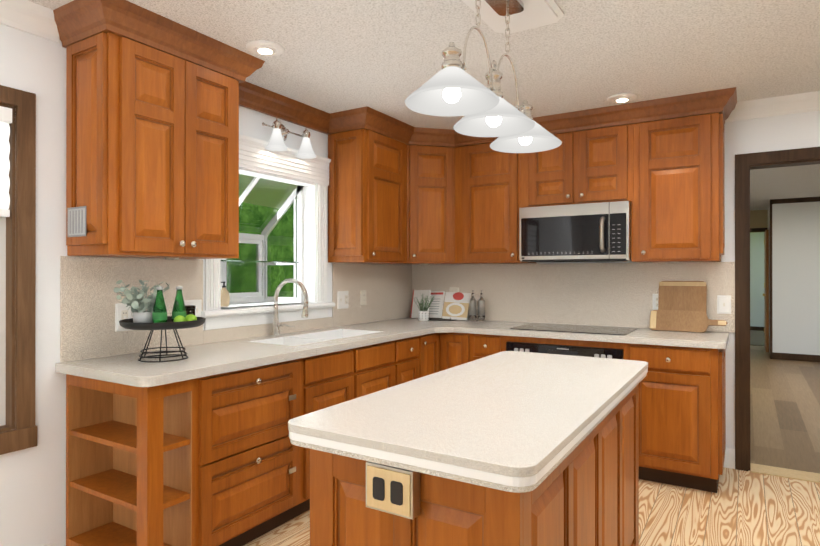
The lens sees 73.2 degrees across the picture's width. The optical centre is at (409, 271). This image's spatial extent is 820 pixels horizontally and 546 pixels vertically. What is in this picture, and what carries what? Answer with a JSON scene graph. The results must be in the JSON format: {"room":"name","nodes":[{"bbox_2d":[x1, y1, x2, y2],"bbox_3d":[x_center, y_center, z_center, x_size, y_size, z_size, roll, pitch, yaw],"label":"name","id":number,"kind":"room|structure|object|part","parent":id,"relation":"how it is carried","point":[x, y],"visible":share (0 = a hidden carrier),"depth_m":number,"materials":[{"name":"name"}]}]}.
{"room":"kitchen","nodes":[
{"label":"kitchen","id":0,"kind":"room"},
{"bbox_2d":[0,24,408,545],"bbox_3d":[-1.862,0.097,2.081,0.120,2.440,7.000,0,0,31],"label":"wall","id":1,"kind":"structure","parent":0,"point":[32,496],"depth_m":2.41,"materials":[{"name":"white paint"}]},
{"bbox_2d":[0,85,37,454],"bbox_3d":[-1.983,-0.011,1.854,0.150,1.503,1.269,0,0,31],"label":"window","id":2,"kind":"structure","parent":1,"relation":"in","point":[18,429],"depth_m":2.31,"materials":[{"name":"brown wood"}]},
{"bbox_3d":[-2.017,-0.019,1.875,0.060,1.326,1.101,0,0,31],"label":"vinyl frame","id":3,"kind":"part","parent":2,"relation":"part of","materials":[{"name":"white"}]},
{"bbox_2d":[0,106,11,217],"bbox_3d":[-1.962,-0.454,1.844,0.067,0.449,1.088,0,0,31],"label":"shade","id":4,"kind":"object","parent":2,"relation":"attached to","point":[5,111],"depth_m":2.28,"materials":[{"name":"white fabric"}]},
{"bbox_2d":[57,0,200,259],"bbox_3d":[-1.292,-0.597,2.564,0.347,1.050,0.435,0,0,31],"label":"upper cabinet","id":5,"kind":"object","parent":1,"relation":"attached to","point":[154,101],"depth_m":2.42,"materials":[{"name":"brown wood"}]},
{"bbox_2d":[67,206,85,236],"bbox_3d":[-1.450,-0.218,2.402,0.150,0.130,0.003,0,0,31],"label":"photo magnet","id":6,"kind":"object","parent":5,"relation":"attached to","point":[76,224],"visible":1,"depth_m":2.40,"materials":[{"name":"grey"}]},
{"bbox_2d":[201,36,244,258],"bbox_3d":[-1.137,-0.597,2.817,0.347,1.050,0.401,0,0,31],"label":"upper cabinet","id":7,"kind":"object","parent":1,"relation":"attached to","point":[222,69],"depth_m":2.78,"materials":[{"name":"brown wood"}]},
{"bbox_2d":[201,134,334,329],"bbox_3d":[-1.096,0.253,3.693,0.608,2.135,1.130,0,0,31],"label":"window","id":8,"kind":"structure","parent":1,"relation":"in","point":[264,264],"depth_m":3.94,"materials":[{"name":"white paint"}]},
{"bbox_2d":[221,282,229,306],"bbox_3d":[-1.181,0.140,3.505,0.072,0.158,0.070,0,0,31],"label":"soap bottle","id":9,"kind":"object","parent":8,"relation":"on","point":[225,298],"visible":0.83,"depth_m":3.48,"materials":[{"name":"beige plastic"}]},
{"bbox_3d":[-1.149,-0.069,3.726,0.335,0.008,0.786,0,0,31],"label":"shelf glass","id":10,"kind":"part","parent":8,"relation":"part of","materials":[{"name":"teal"}]},
{"bbox_3d":[-1.161,-0.230,3.734,0.404,0.830,0.850,0,0,31],"label":"glass","id":11,"kind":"part","parent":8,"relation":"part of","materials":[{"name":"grey"}]},
{"bbox_2d":[262,118,316,158],"bbox_3d":[-0.776,-0.872,3.582,0.171,0.203,0.431,0,0,31],"label":"light","id":12,"kind":"object","parent":1,"relation":"attached to","point":[280,133],"visible":1,"depth_m":3.59,"materials":[{"name":"white glass"}]},
{"bbox_2d":[325,108,416,263],"bbox_3d":[-0.274,-0.594,4.185,0.396,1.050,0.644,0,0,31],"label":"upper cabinet","id":13,"kind":"object","parent":1,"relation":"attached to","point":[372,188],"depth_m":3.98,"materials":[{"name":"brown wood"}]},
{"bbox_2d":[409,127,452,264],"bbox_3d":[0.114,-0.593,4.618,0.607,1.050,0.607,0,0,31],"label":"upper cabinet","id":14,"kind":"object","parent":1,"relation":"attached to","point":[434,146],"depth_m":4.38,"materials":[{"name":"brown wood"}]},
{"bbox_2d":[28,0,819,210],"bbox_3d":[3.991,-1.142,4.956,7.120,0.050,18.000,0,0,31],"label":"ceiling","id":15,"kind":"structure","parent":0,"point":[386,57],"depth_m":2.80,"materials":[{"name":"white paint"}]},
{"bbox_2d":[246,40,283,55],"bbox_3d":[-0.725,-1.112,2.765,0.187,0.019,0.187,0,0,-14],"label":"recessed light","id":16,"kind":"object","parent":15,"relation":"in","point":[263,48],"depth_m":2.74,"materials":[{"name":"white paint"}]},
{"bbox_2d":[405,0,563,152],"bbox_3d":[0.266,-0.840,2.039,0.320,0.566,1.241,0,0,31],"label":"pendant light","id":17,"kind":"object","parent":15,"relation":"hanging from","point":[452,87],"visible":1,"depth_m":2.16,"materials":[{"name":"white glass"}]},
{"bbox_2d":[607,93,637,102],"bbox_3d":[1.363,-1.110,3.549,0.187,0.019,0.187,0,0,-14],"label":"recessed light","id":18,"kind":"object","parent":15,"relation":"in","point":[623,97],"depth_m":3.52,"materials":[{"name":"white paint"}]},
{"bbox_2d":[243,345,819,545],"bbox_3d":[3.991,1.348,4.950,7.120,0.050,18.000,0,0,31],"label":"floor","id":19,"kind":"structure","parent":0,"point":[743,508],"depth_m":3.27,"materials":[{"name":"brown wood"}]},
{"bbox_2d":[106,358,305,545],"bbox_3d":[-0.998,0.882,2.756,0.620,0.872,0.646,0,0,31],"label":"base cabinet","id":20,"kind":"object","parent":19,"relation":"on","point":[218,460],"depth_m":2.45,"materials":[{"name":"brown wood"}]},
{"bbox_2d":[55,256,450,386],"bbox_3d":[-0.457,0.270,3.542,0.750,0.676,3.037,0,0,31],"label":"countertop","id":21,"kind":"structure","parent":20,"relation":"on","point":[94,345],"depth_m":2.88,"materials":[{"name":"white stone"}]},
{"bbox_2d":[115,303,131,331],"bbox_3d":[-1.394,0.221,2.694,0.010,0.135,0.085,0,0,31],"label":"outlet","id":22,"kind":"object","parent":21,"relation":"attached to","point":[122,311],"depth_m":2.68,"materials":[{"name":"white plastic"}]},
{"bbox_2d":[114,280,205,361],"bbox_3d":[-1.151,0.219,2.536,0.366,0.365,0.408,0,0,31],"label":"tray stand","id":23,"kind":"object","parent":21,"relation":"on","point":[153,317],"visible":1,"depth_m":2.48,"materials":[{"name":"black metal"}]},
{"bbox_2d":[114,280,169,322],"bbox_3d":[-1.227,0.141,2.495,0.196,0.210,0.257,0,0,31],"label":"plant","id":24,"kind":"object","parent":23,"relation":"on","point":[155,302],"depth_m":2.47,"materials":[{"name":"green plant"}]},
{"bbox_3d":[-1.060,0.204,2.628,0.074,0.085,0.073,0,0,31],"label":"glass","id":25,"kind":"part","parent":23,"relation":"part of","materials":[{"name":"black glass"}]},
{"bbox_2d":[184,299,201,316],"bbox_3d":[-1.193,0.214,3.020,0.015,0.120,0.130,0,0,31],"label":"outlet","id":26,"kind":"object","parent":21,"relation":"attached to","point":[198,303],"depth_m":3.05,"materials":[{"name":"white plastic"}]},
{"bbox_2d":[271,278,307,335],"bbox_3d":[-0.748,0.222,3.440,0.298,0.366,0.055,0,0,31],"label":"faucet","id":27,"kind":"object","parent":21,"relation":"on","point":[276,325],"visible":1,"depth_m":3.47,"materials":[{"name":"silver metal"}]},
{"bbox_2d":[337,291,348,308],"bbox_3d":[-0.500,0.210,4.156,0.015,0.132,0.130,0,0,31],"label":"outlet","id":28,"kind":"object","parent":21,"relation":"attached to","point":[342,296],"depth_m":4.14,"materials":[{"name":"white plastic"}]},
{"bbox_2d":[360,290,365,304],"bbox_3d":[-0.367,0.205,4.378,0.010,0.118,0.078,0,0,31],"label":"outlet","id":29,"kind":"object","parent":21,"relation":"attached to","point":[362,292],"depth_m":4.37,"materials":[{"name":"white plastic"}]},
{"bbox_2d":[411,292,435,320],"bbox_3d":[0.129,0.286,4.626,0.207,0.242,0.196,0,0,31],"label":"potted plant","id":30,"kind":"object","parent":21,"relation":"on","point":[423,314],"visible":1,"depth_m":4.59,"materials":[{"name":"white ceramic"}]},
{"bbox_2d":[410,290,470,320],"bbox_3d":[0.238,0.280,4.732,0.534,0.255,0.199,0,0,31],"label":"cookbook stand","id":31,"kind":"object","parent":21,"relation":"on","point":[456,306],"visible":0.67,"depth_m":4.73,"materials":[{"name":"white paper"}]},
{"bbox_2d":[449,287,458,291],"bbox_3d":[0.382,0.198,4.789,0.090,0.130,0.010,0,0,31],"label":"outlet","id":32,"kind":"object","parent":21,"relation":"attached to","point":[451,289],"depth_m":4.79,"materials":[{"name":"white plastic"}]},
{"bbox_2d":[469,290,475,320],"bbox_3d":[0.521,0.280,4.574,0.056,0.255,0.056,0,0,19],"label":"dispenser","id":33,"kind":"object","parent":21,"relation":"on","point":[472,302],"depth_m":4.55,"materials":[{"name":"clear glass"}]},
{"bbox_2d":[326,336,417,407],"bbox_3d":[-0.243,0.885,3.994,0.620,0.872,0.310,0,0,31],"label":"base cabinet","id":34,"kind":"object","parent":19,"relation":"on","point":[353,373],"depth_m":3.39,"materials":[{"name":"brown wood"}]},
{"bbox_2d":[418,333,445,377],"bbox_3d":[-0.103,0.885,4.171,0.675,0.872,0.368,0,0,31],"label":"base cabinet","id":35,"kind":"object","parent":19,"relation":"on","point":[431,347],"depth_m":4.06,"materials":[{"name":"brown wood"}]},
{"bbox_2d":[446,332,477,368],"bbox_3d":[0.501,0.886,4.330,0.341,0.872,0.667,0,0,31],"label":"base cabinet","id":36,"kind":"object","parent":19,"relation":"on","point":[461,348],"depth_m":4.08,"materials":[{"name":"brown wood"}]},
{"bbox_2d":[310,384,638,545],"bbox_3d":[0.365,0.886,1.956,0.590,0.855,1.551,0,0,31],"label":"kitchen island","id":37,"kind":"object","parent":19,"relation":"on","point":[585,492],"visible":0.6,"depth_m":1.41,"materials":[{"name":"brown wood"}]},
{"bbox_2d":[288,351,647,492],"bbox_3d":[0.367,0.430,1.980,0.690,0.056,1.610,0,0,31],"label":"island countertop","id":38,"kind":"structure","parent":37,"relation":"on","point":[515,421],"depth_m":1.51,"materials":[{"name":"white stone"}]},
{"bbox_2d":[478,334,537,358],"bbox_3d":[0.690,0.885,4.242,0.339,0.872,0.621,0,0,31],"label":"base cabinet","id":39,"kind":"object","parent":19,"relation":"on","point":[488,345],"depth_m":3.93,"materials":[{"name":"brown wood"}]},
{"bbox_2d":[618,343,725,492],"bbox_3d":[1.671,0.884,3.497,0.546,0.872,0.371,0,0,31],"label":"base cabinet","id":40,"kind":"object","parent":19,"relation":"on","point":[682,394],"depth_m":3.32,"materials":[{"name":"brown wood"}]},
{"bbox_2d":[506,342,622,358],"bbox_3d":[1.131,0.855,3.888,0.775,0.721,0.585,0,0,31],"label":"built-in oven","id":41,"kind":"object","parent":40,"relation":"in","point":[570,350],"visible":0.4,"depth_m":3.67,"materials":[{"name":"black metal"}]},
{"bbox_2d":[451,262,734,348],"bbox_3d":[1.206,0.190,3.915,1.882,0.514,0.667,0,0,31],"label":"countertop","id":42,"kind":"structure","parent":40,"relation":"on","point":[590,294],"depth_m":4.14,"materials":[{"name":"white stone"}]},
{"bbox_2d":[478,290,484,321],"bbox_3d":[0.586,0.280,4.535,0.056,0.255,0.056,0,0,19],"label":"dispenser","id":43,"kind":"object","parent":42,"relation":"on","point":[481,309],"depth_m":4.51,"materials":[{"name":"clear glass"}]},
{"bbox_2d":[510,323,637,334],"bbox_3d":[1.170,0.403,3.938,0.780,0.005,0.500,0,0,31],"label":"glass cooktop","id":44,"kind":"object","parent":42,"relation":"in","point":[582,329],"visible":1,"depth_m":3.91,"materials":[{"name":"black glass"}]},
{"bbox_2d":[652,294,658,309],"bbox_3d":[1.772,0.216,3.941,0.075,0.120,0.010,0,0,31],"label":"outlet","id":45,"kind":"object","parent":42,"relation":"attached to","point":[654,296],"depth_m":3.95,"materials":[{"name":"white plastic"}]},
{"bbox_2d":[658,281,706,313],"bbox_3d":[1.883,0.234,3.822,0.300,0.343,0.070,0,0,31],"label":"cutting board","id":46,"kind":"object","parent":42,"relation":"on","point":[684,295],"visible":0.67,"depth_m":3.82,"materials":[{"name":"brown wood"}]},
{"bbox_2d":[650,310,727,332],"bbox_3d":[1.881,0.335,3.741,0.470,0.142,0.064,0,0,31],"label":"paddle cutting board","id":47,"kind":"object","parent":42,"relation":"on","point":[682,321],"visible":1,"depth_m":3.75,"materials":[{"name":"brown wood"}]},
{"bbox_2d":[717,295,730,313],"bbox_3d":[2.120,0.221,3.726,0.083,0.125,0.015,0,0,31],"label":"outlet","id":48,"kind":"object","parent":42,"relation":"attached to","point":[723,301],"depth_m":3.73,"materials":[{"name":"white plastic"}]},
{"bbox_2d":[750,330,764,345],"bbox_3d":[7.389,1.332,11.077,3.700,0.014,3.000,0,0,31],"label":"floor carpet","id":49,"kind":"object","parent":19,"relation":"on","point":[757,337],"depth_m":10.98,"materials":[{"name":"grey carpet"}]},
{"bbox_2d":[419,111,819,448],"bbox_3d":[2.980,0.099,3.297,7.120,2.440,0.120,0,0,31],"label":"wall","id":50,"kind":"structure","parent":0,"point":[783,132],"depth_m":3.70,"materials":[{"name":"white paint"}]},
{"bbox_2d":[453,130,535,263],"bbox_3d":[0.640,-0.593,4.421,0.604,1.050,0.396,0,0,31],"label":"upper cabinet","id":51,"kind":"object","parent":50,"relation":"attached to","point":[486,181],"depth_m":4.29,"materials":[{"name":"brown wood"}]},
{"bbox_2d":[521,112,576,207],"bbox_3d":[1.087,-0.799,4.177,0.415,0.640,0.347,0,0,31],"label":"upper cabinet","id":52,"kind":"object","parent":50,"relation":"attached to","point":[549,177],"depth_m":3.99,"materials":[{"name":"brown wood"}]},
{"bbox_2d":[577,104,636,203],"bbox_3d":[1.429,-0.799,3.969,0.385,0.640,0.347,0,0,31],"label":"upper cabinet","id":53,"kind":"object","parent":50,"relation":"attached to","point":[606,137],"depth_m":3.80,"materials":[{"name":"brown wood"}]},
{"bbox_2d":[519,201,630,261],"bbox_3d":[1.222,-0.277,4.027,0.764,0.399,0.459,0,0,31],"label":"microwave","id":54,"kind":"object","parent":53,"relation":"attached to","point":[593,232],"visible":0.98,"depth_m":3.86,"materials":[{"name":"silver metal"}]},
{"bbox_2d":[631,89,728,262],"bbox_3d":[1.817,-0.595,3.731,0.525,1.050,0.347,0,0,31],"label":"upper cabinet","id":55,"kind":"object","parent":50,"relation":"attached to","point":[678,215],"depth_m":3.57,"materials":[{"name":"brown wood"}]},
{"bbox_2d":[735,147,819,470],"bbox_3d":[2.664,0.267,3.489,1.050,2.105,0.156,0,0,31],"label":"door frame","id":56,"kind":"structure","parent":50,"relation":"attached to","point":[745,164],"depth_m":3.67,"materials":[{"name":"brown wood"}]},
{"bbox_2d":[750,463,819,482],"bbox_3d":[2.664,1.316,3.487,0.876,0.008,0.180,0,0,31],"label":"trim","id":57,"kind":"structure","parent":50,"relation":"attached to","point":[786,473],"depth_m":3.61,"materials":[{"name":"brown wood"}]},
{"bbox_2d":[750,210,765,326],"bbox_3d":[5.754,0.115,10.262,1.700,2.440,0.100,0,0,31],"label":"wall","id":58,"kind":"structure","parent":0,"point":[757,218],"depth_m":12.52,"materials":[{"name":"white paint"}]},
{"bbox_2d":[750,197,819,361],"bbox_3d":[7.796,0.114,9.826,5.700,2.440,4.715,0,0,31],"label":"trim","id":59,"kind":"structure","parent":58,"relation":"attached to","point":[795,357],"depth_m":8.45,"materials":[{"name":"brown wood"}]},
{"bbox_2d":[766,205,769,352],"bbox_3d":[6.025,0.113,9.171,0.100,2.440,1.440,0,0,31],"label":"wall","id":60,"kind":"structure","parent":0,"point":[767,211],"depth_m":9.08,"materials":[{"name":"white paint"}]},
{"bbox_2d":[772,201,819,354],"bbox_3d":[7.303,0.109,7.454,4.070,2.440,0.120,0,0,31],"label":"wall","id":61,"kind":"structure","parent":0,"point":[795,278],"depth_m":8.30,"materials":[{"name":"white paint"}]},
{"bbox_3d":[3.781,0.089,-1.362,0.100,2.440,7.000,0,0,31],"label":"wall","id":62,"kind":"structure","parent":0,"visible":0},
{"bbox_2d":[723,91,819,468],"bbox_3d":[3.824,0.098,2.668,4.025,2.440,0.075,0,0,31],"label":"trim","id":63,"kind":"structure","parent":62,"relation":"attached to","point":[809,101],"depth_m":3.57,"materials":[{"name":"white paint"}]},
{"label":"outside","id":64,"kind":"structure","parent":0,"visible":0},
{"bbox_2d":[239,231,271,235],"bbox_3d":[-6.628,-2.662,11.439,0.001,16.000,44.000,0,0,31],"label":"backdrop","id":65,"kind":"structure","parent":64,"point":[251,232],"depth_m":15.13,"materials":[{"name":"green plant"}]}
]}

